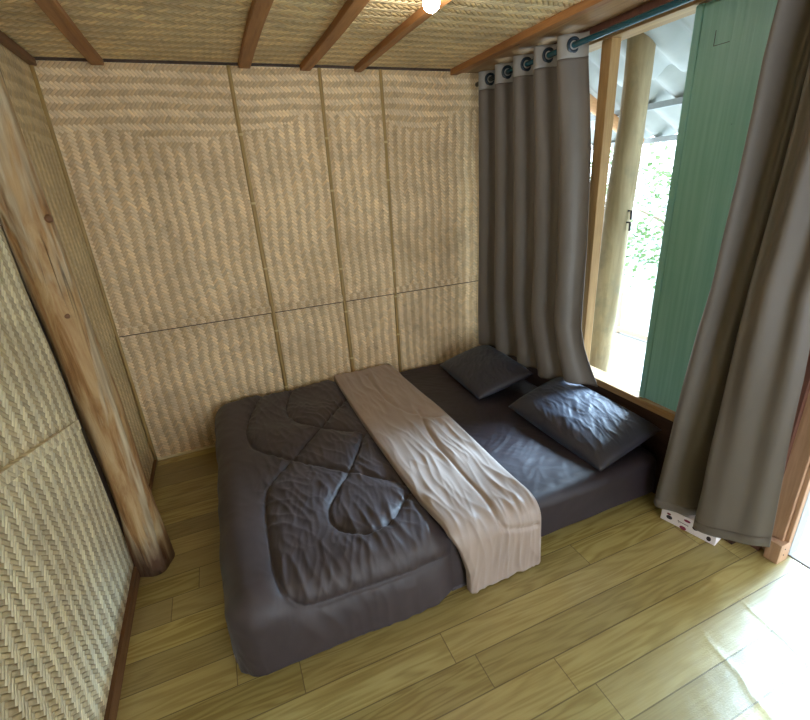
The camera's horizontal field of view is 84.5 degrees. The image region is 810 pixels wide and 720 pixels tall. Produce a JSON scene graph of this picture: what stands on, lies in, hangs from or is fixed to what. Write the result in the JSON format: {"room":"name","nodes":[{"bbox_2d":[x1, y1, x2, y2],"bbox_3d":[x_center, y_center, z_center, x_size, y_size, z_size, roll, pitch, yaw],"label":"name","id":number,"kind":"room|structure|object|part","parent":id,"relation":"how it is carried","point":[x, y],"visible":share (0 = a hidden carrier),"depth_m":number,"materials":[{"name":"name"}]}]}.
{"room":"traditional dwelling","nodes":[
{"label":"traditional dwelling","id":0,"kind":"room"},
{"bbox_2d":[104,337,153,496],"bbox_3d":[-0.812,0.366,0.460,0.060,2.200,4.600,-12,23,-20],"label":"wall","id":1,"kind":"structure","parent":0,"point":[112,355],"depth_m":2.56,"materials":[{"name":"beige wicker"}]},
{"bbox_2d":[0,30,36,65],"bbox_3d":[-1.221,-0.964,0.939,0.035,0.032,2.596,-12,23,-20],"label":"trim","id":2,"kind":"structure","parent":1,"relation":"attached to","point":[7,42],"depth_m":1.86,"materials":[{"name":"brown wood"}]},
{"bbox_2d":[0,420,80,489],"bbox_3d":[-0.620,0.396,0.107,0.041,0.809,3.222,-12,23,-20],"label":"trim","id":3,"kind":"structure","parent":1,"relation":"attached to","point":[14,469],"depth_m":1.27,"materials":[{"name":"brown wood"}]},
{"bbox_2d":[0,44,114,353],"bbox_3d":[-1.520,-0.621,1.900,0.006,1.348,0.930,-12,23,-20],"label":"wall panel","id":4,"kind":"object","parent":1,"relation":"attached to","point":[17,75],"depth_m":2.05,"materials":[{"name":"beige wicker"}]},
{"bbox_2d":[0,225,133,719],"bbox_3d":[-0.571,0.485,0.032,0.024,2.135,3.597,-12,23,-20],"label":"wall panel","id":5,"kind":"object","parent":1,"relation":"attached to","point":[66,564],"depth_m":1.32,"materials":[{"name":"beige wicker"}]},
{"bbox_2d":[10,250,124,537],"bbox_3d":[-1.274,-0.048,1.574,0.010,2.200,0.190,-12,23,-20],"label":"trim","id":6,"kind":"structure","parent":1,"relation":"attached to","point":[98,467],"depth_m":1.79,"materials":[{"name":"brown wood"}]},
{"bbox_2d":[104,566,139,719],"bbox_3d":[-0.510,1.507,0.441,0.034,0.060,3.605,-12,23,-20],"label":"baseboard","id":7,"kind":"structure","parent":1,"relation":"attached to","point":[113,700],"depth_m":1.62,"materials":[{"name":"brown wood"}]},
{"bbox_2d":[149,460,156,491],"bbox_3d":[-1.419,0.790,2.454,0.016,0.014,0.950,-12,23,-20],"label":"baseboard","id":8,"kind":"structure","parent":1,"relation":"attached to","point":[154,461],"depth_m":2.70,"materials":[{"name":"brown wood"}]},
{"bbox_2d":[0,0,582,68],"bbox_3d":[0.312,-0.944,0.516,2.680,0.050,4.660,-12,23,-20],"label":"ceiling","id":9,"kind":"structure","parent":0,"point":[460,31],"depth_m":1.90,"materials":[{"name":"beige wicker"}]},
{"bbox_2d":[34,0,103,64],"bbox_3d":[-0.596,-0.703,0.167,0.064,0.028,4.568,-12,23,-20],"label":"batten","id":10,"kind":"object","parent":9,"relation":"attached to","point":[54,11],"visible":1,"depth_m":1.69,"materials":[{"name":"brown wood"}]},
{"bbox_2d":[238,0,273,68],"bbox_3d":[0.026,-0.837,0.397,0.068,0.026,4.568,-12,23,-20],"label":"batten","id":11,"kind":"object","parent":9,"relation":"attached to","point":[259,10],"visible":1,"depth_m":1.82,"materials":[{"name":"brown wood"}]},
{"bbox_2d":[299,0,369,70],"bbox_3d":[0.331,-0.900,0.510,0.065,0.030,4.568,-12,23,-20],"label":"batten","id":12,"kind":"object","parent":9,"relation":"attached to","point":[351,9],"visible":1,"depth_m":1.90,"materials":[{"name":"brown wood"}]},
{"bbox_2d":[354,0,450,71],"bbox_3d":[0.607,-0.959,0.613,0.051,0.030,4.568,-12,23,-20],"label":"batten","id":13,"kind":"object","parent":9,"relation":"attached to","point":[420,15],"visible":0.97,"depth_m":2.02,"materials":[{"name":"brown wood"}]},
{"bbox_2d":[423,0,439,12],"bbox_3d":[0.093,-1.279,1.577,0.064,0.085,0.064,-12,23,-20],"label":"light bulb","id":14,"kind":"object","parent":9,"relation":"attached to","point":[431,6],"visible":1,"depth_m":1.57,"materials":[{"name":"white glass"}]},
{"bbox_2d":[450,0,612,74],"bbox_3d":[1.188,-1.081,0.828,0.055,0.034,4.568,-12,23,-20],"label":"batten","id":15,"kind":"object","parent":9,"relation":"attached to","point":[585,6],"visible":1,"depth_m":2.09,"materials":[{"name":"brown wood"}]},
{"bbox_2d":[119,281,479,457],"bbox_3d":[-0.521,-0.632,2.917,2.660,2.200,0.060,-12,23,-20],"label":"wall","id":16,"kind":"structure","parent":0,"point":[181,377],"depth_m":2.95,"materials":[{"name":"beige wicker"}]},
{"bbox_2d":[29,65,157,460],"bbox_3d":[-1.660,-0.372,2.451,0.020,2.200,0.020,-12,23,-20],"label":"trim","id":17,"kind":"structure","parent":16,"relation":"attached to","point":[32,68],"depth_m":2.37,"materials":[{"name":"brown wood"}]},
{"bbox_2d":[157,444,214,460],"bbox_3d":[-0.479,0.402,3.275,2.455,0.012,0.014,-12,23,-20],"label":"baseboard","id":18,"kind":"structure","parent":16,"relation":"attached to","point":[213,445],"depth_m":2.92,"materials":[{"name":"brown wood"}]},
{"bbox_2d":[34,57,449,71],"bbox_3d":[-0.612,-1.626,2.466,2.455,0.013,0.013,-12,23,-20],"label":"trim","id":19,"kind":"structure","parent":16,"relation":"attached to","point":[36,58],"depth_m":2.32,"materials":[{"name":"brown wood"}]},
{"bbox_2d":[34,60,478,328],"bbox_3d":[-0.572,-1.005,2.716,2.455,1.354,0.010,-12,23,-20],"label":"wall panel","id":20,"kind":"object","parent":16,"relation":"attached to","point":[151,153],"depth_m":2.60,"materials":[{"name":"beige wicker"}]},
{"bbox_2d":[226,65,288,390],"bbox_3d":[-0.859,-0.536,2.748,0.038,2.187,0.014,-12,23,-20],"label":"strip","id":21,"kind":"object","parent":16,"relation":"attached to","point":[240,134],"visible":0.88,"depth_m":2.65,"materials":[{"name":"brown wood"}]},
{"bbox_2d":[117,275,477,336],"bbox_3d":[-0.530,-0.392,2.957,2.455,0.042,0.017,-12,23,-20],"label":"trim","id":22,"kind":"structure","parent":16,"relation":"attached to","point":[296,305],"depth_m":2.86,"materials":[{"name":"brown wood"}]},
{"bbox_2d":[317,68,354,371],"bbox_3d":[-0.419,-0.629,2.910,0.036,2.187,0.014,-12,23,-20],"label":"strip","id":23,"kind":"object","parent":16,"relation":"attached to","point":[326,137],"visible":0.91,"depth_m":2.81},
{"bbox_2d":[378,69,401,371],"bbox_3d":[-0.079,-0.702,3.036,0.037,2.187,0.014,-12,23,-20],"label":"strip","id":24,"kind":"object","parent":16,"relation":"attached to","point":[385,141],"visible":0.9,"depth_m":2.93,"materials":[{"name":"brown wood"}]},
{"bbox_2d":[116,447,809,719],"bbox_3d":[0.441,1.149,1.346,2.660,0.060,4.660,-12,23,-20],"label":"floor","id":25,"kind":"structure","parent":0,"point":[625,613],"depth_m":1.61,"materials":[{"name":"wood"}]},
{"bbox_2d":[0,69,174,576],"bbox_3d":[-1.216,-0.076,1.636,0.170,2.203,0.178,-12,23,-20],"label":"log post","id":26,"kind":"object","parent":25,"relation":"on","point":[28,225],"visible":0.99,"depth_m":1.58,"materials":[{"name":"brown wood"}]},
{"bbox_2d":[399,363,656,536],"bbox_3d":[0.032,0.493,2.571,1.988,0.239,1.660,-12,23,-20],"label":"mattress","id":27,"kind":"object","parent":25,"relation":"on","point":[567,490],"visible":0.16,"depth_m":2.17,"materials":[{"name":"grey fabric"}]},
{"bbox_2d":[215,364,540,676],"bbox_3d":[-0.332,0.567,2.378,1.272,0.352,1.732,-12,23,-20],"label":"comforter","id":28,"kind":"object","parent":27,"relation":"on","point":[350,506],"visible":1,"depth_m":1.82,"materials":[{"name":"grey fabric"}]},
{"bbox_2d":[440,345,532,399],"bbox_3d":[0.537,0.049,3.065,0.389,0.165,0.620,-10,23,-16],"label":"pillow","id":29,"kind":"object","parent":27,"relation":"on","point":[484,371],"visible":1,"depth_m":2.92,"materials":[{"name":"grey fabric"}]},
{"bbox_2d":[508,377,660,471],"bbox_3d":[0.925,0.294,2.387,0.388,0.179,0.684,-13,24,-22],"label":"pillow","id":30,"kind":"object","parent":27,"relation":"on","point":[600,431],"visible":1,"depth_m":2.27,"materials":[{"name":"grey fabric"}]},
{"bbox_2d":[660,509,720,545],"bbox_3d":[1.317,0.739,2.048,0.087,0.073,0.232,-18,26,-32],"label":"power strip","id":31,"kind":"object","parent":25,"relation":"on","point":[684,522],"visible":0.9,"depth_m":2.03,"materials":[{"name":"white plastic"}]},
{"bbox_2d":[763,536,790,563],"bbox_3d":[1.552,0.788,1.859,0.065,0.095,0.054,-12,23,-20],"label":"wooden block","id":32,"kind":"object","parent":25,"relation":"on","point":[777,552],"visible":0.86,"depth_m":1.84,"materials":[{"name":"brown wood"}]},
{"bbox_2d":[492,0,809,550],"bbox_3d":[1.028,-0.531,2.406,0.090,2.200,2.090,-12,23,-20],"label":"wall","id":33,"kind":"structure","parent":0,"point":[657,444],"depth_m":2.17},
{"bbox_2d":[463,0,651,72],"bbox_3d":[1.351,-1.126,0.880,0.300,0.028,4.600,-12,23,-20],"label":"trim","id":34,"kind":"structure","parent":33,"relation":"attached to","point":[614,8],"depth_m":2.10,"materials":[{"name":"brown wood"}]},
{"bbox_2d":[475,0,693,86],"bbox_3d":[1.220,-1.175,1.240,0.096,0.070,3.755,-12,23,-20],"label":"curtain rod","id":35,"kind":"object","parent":33,"relation":"attached to","point":[672,4],"visible":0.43,"depth_m":1.86,"materials":[{"name":"teal metal"}]},
{"bbox_2d":[478,31,597,386],"bbox_3d":[0.754,-0.785,2.629,0.114,1.775,1.102,-12,23,-20],"label":"curtain","id":36,"kind":"object","parent":35,"relation":"hanging from","point":[535,122],"visible":0.99,"depth_m":2.54,"materials":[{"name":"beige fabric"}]},
{"bbox_2d":[654,0,809,546],"bbox_3d":[1.243,-0.222,1.545,0.164,2.079,0.458,-9,22,-13],"label":"curtain","id":37,"kind":"object","parent":35,"relation":"hanging from","point":[724,464],"visible":1,"depth_m":1.56,"materials":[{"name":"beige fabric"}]},
{"bbox_2d":[590,94,643,142],"bbox_3d":[1.194,-1.599,2.809,0.873,0.500,0.073,-12,23,-20],"label":"rafter","id":38,"kind":"object","parent":33,"relation":"attached to","point":[593,101],"visible":0.15,"depth_m":2.81,"materials":[{"name":"brown wood"}]},
{"bbox_2d":[590,97,682,121],"bbox_3d":[1.829,-1.221,1.869,0.040,0.033,6.800,-12,23,-20],"label":"beam","id":39,"kind":"structure","parent":38,"relation":"on","point":[676,101],"depth_m":2.59,"materials":[{"name":"grey metal"}]},
{"bbox_2d":[590,64,686,144],"bbox_3d":[1.883,-1.253,1.877,0.703,0.422,6.792,-12,23,-20],"label":"sheet","id":40,"kind":"object","parent":39,"relation":"on","point":[670,84],"visible":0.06,"depth_m":2.71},
{"bbox_2d":[591,134,677,149],"bbox_3d":[2.134,-1.129,2.040,0.040,0.033,6.800,-12,23,-20],"label":"beam","id":41,"kind":"structure","parent":40,"relation":"attached to","point":[668,137],"depth_m":2.98,"materials":[{"name":"grey metal"}]},
{"bbox_2d":[589,14,694,93],"bbox_3d":[1.402,-1.371,1.618,0.488,0.310,6.792,-12,23,-20],"label":"sheet","id":42,"kind":"object","parent":40,"relation":"on","point":[672,40],"visible":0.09,"depth_m":2.17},
{"bbox_2d":[581,0,712,421],"bbox_3d":[1.017,-0.710,2.329,0.112,1.710,1.900,-12,23,-20],"label":"window","id":43,"kind":"structure","parent":33,"relation":"in","point":[610,44],"depth_m":2.20,"materials":[{"name":"brown wood"}]},
{"bbox_3d":[1.068,0.066,2.638,0.112,0.038,1.900,-12,23,-20],"label":"sill","id":44,"kind":"part","parent":43,"relation":"part of","materials":[{"name":"brown wood"}]},
{"bbox_2d":[639,0,777,411],"bbox_3d":[1.242,-0.499,1.768,0.030,1.626,0.470,-12,23,-20],"label":"window shutter","id":45,"kind":"object","parent":43,"relation":"attached to","point":[730,37],"visible":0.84,"depth_m":1.76,"materials":[{"name":"green paint"}]},
{"bbox_2d":[609,304,809,566],"bbox_3d":[2.370,0.237,3.344,2.594,0.040,9.000,-12,23,-20],"label":"ground","id":46,"kind":"structure","parent":0,"point":[628,352],"depth_m":4.05,"materials":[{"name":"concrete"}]},
{"bbox_2d":[589,33,655,372],"bbox_3d":[1.210,-0.607,2.610,0.170,2.214,0.226,-12,23,-20],"label":"post","id":47,"kind":"object","parent":46,"relation":"on","point":[640,49],"visible":0.7,"depth_m":2.42,"materials":[{"name":"beige wood"}]},
{"bbox_2d":[615,292,647,340],"bbox_3d":[2.527,-0.213,3.826,0.060,0.422,7.400,-12,23,-20],"label":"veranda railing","id":48,"kind":"object","parent":46,"relation":"on","point":[641,335],"visible":0.09,"depth_m":4.50,"materials":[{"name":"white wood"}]},
{"bbox_3d":[2.537,-0.060,3.887,0.060,0.050,7.400,-12,23,-20],"label":"rail","id":49,"kind":"part","parent":48,"relation":"part of","materials":[{"name":"white wood"}]},
{"bbox_3d":[1.995,0.193,0.430,0.060,2.200,2.480,-12,23,-20],"label":"wall","id":50,"kind":"structure","parent":0,"visible":0},
{"bbox_2d":[761,391,809,568],"bbox_3d":[1.685,-0.041,1.204,0.121,2.140,0.830,-12,23,-20],"label":"door","id":51,"kind":"structure","parent":50,"relation":"in","point":[793,509],"depth_m":1.77,"materials":[{"name":"brown wood"}]},
{"bbox_3d":[1.567,-0.167,1.539,0.060,2.100,0.080,-12,23,-20],"label":"trim","id":52,"kind":"part","parent":51,"relation":"part of","materials":[{"name":"grey wood"}]},
{"label":"outside","id":53,"kind":"structure","parent":0,"visible":0},
{"bbox_2d":[621,204,666,310],"bbox_3d":[10.529,-2.038,8.479,16.800,0.150,26.000,-12,23,-20],"label":"yard","id":54,"kind":"structure","parent":53,"point":[641,294],"depth_m":8.34,"materials":[{"name":"white"}]},
{"bbox_2d":[590,174,653,261],"bbox_3d":[2.730,-2.408,7.892,2.754,2.372,3.275,5,23,20],"label":"tree","id":55,"kind":"object","parent":54,"relation":"on","point":[643,260],"visible":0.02,"depth_m":6.66,"materials":[{"name":"green plant"}]},
{"bbox_2d":[591,140,676,288],"bbox_3d":[4.305,-1.989,5.734,3.970,2.625,2.803,6,24,24],"label":"tree","id":56,"kind":"object","parent":54,"relation":"on","point":[667,173],"visible":0.09,"depth_m":6.27,"materials":[{"name":"green plant"}]}
]}

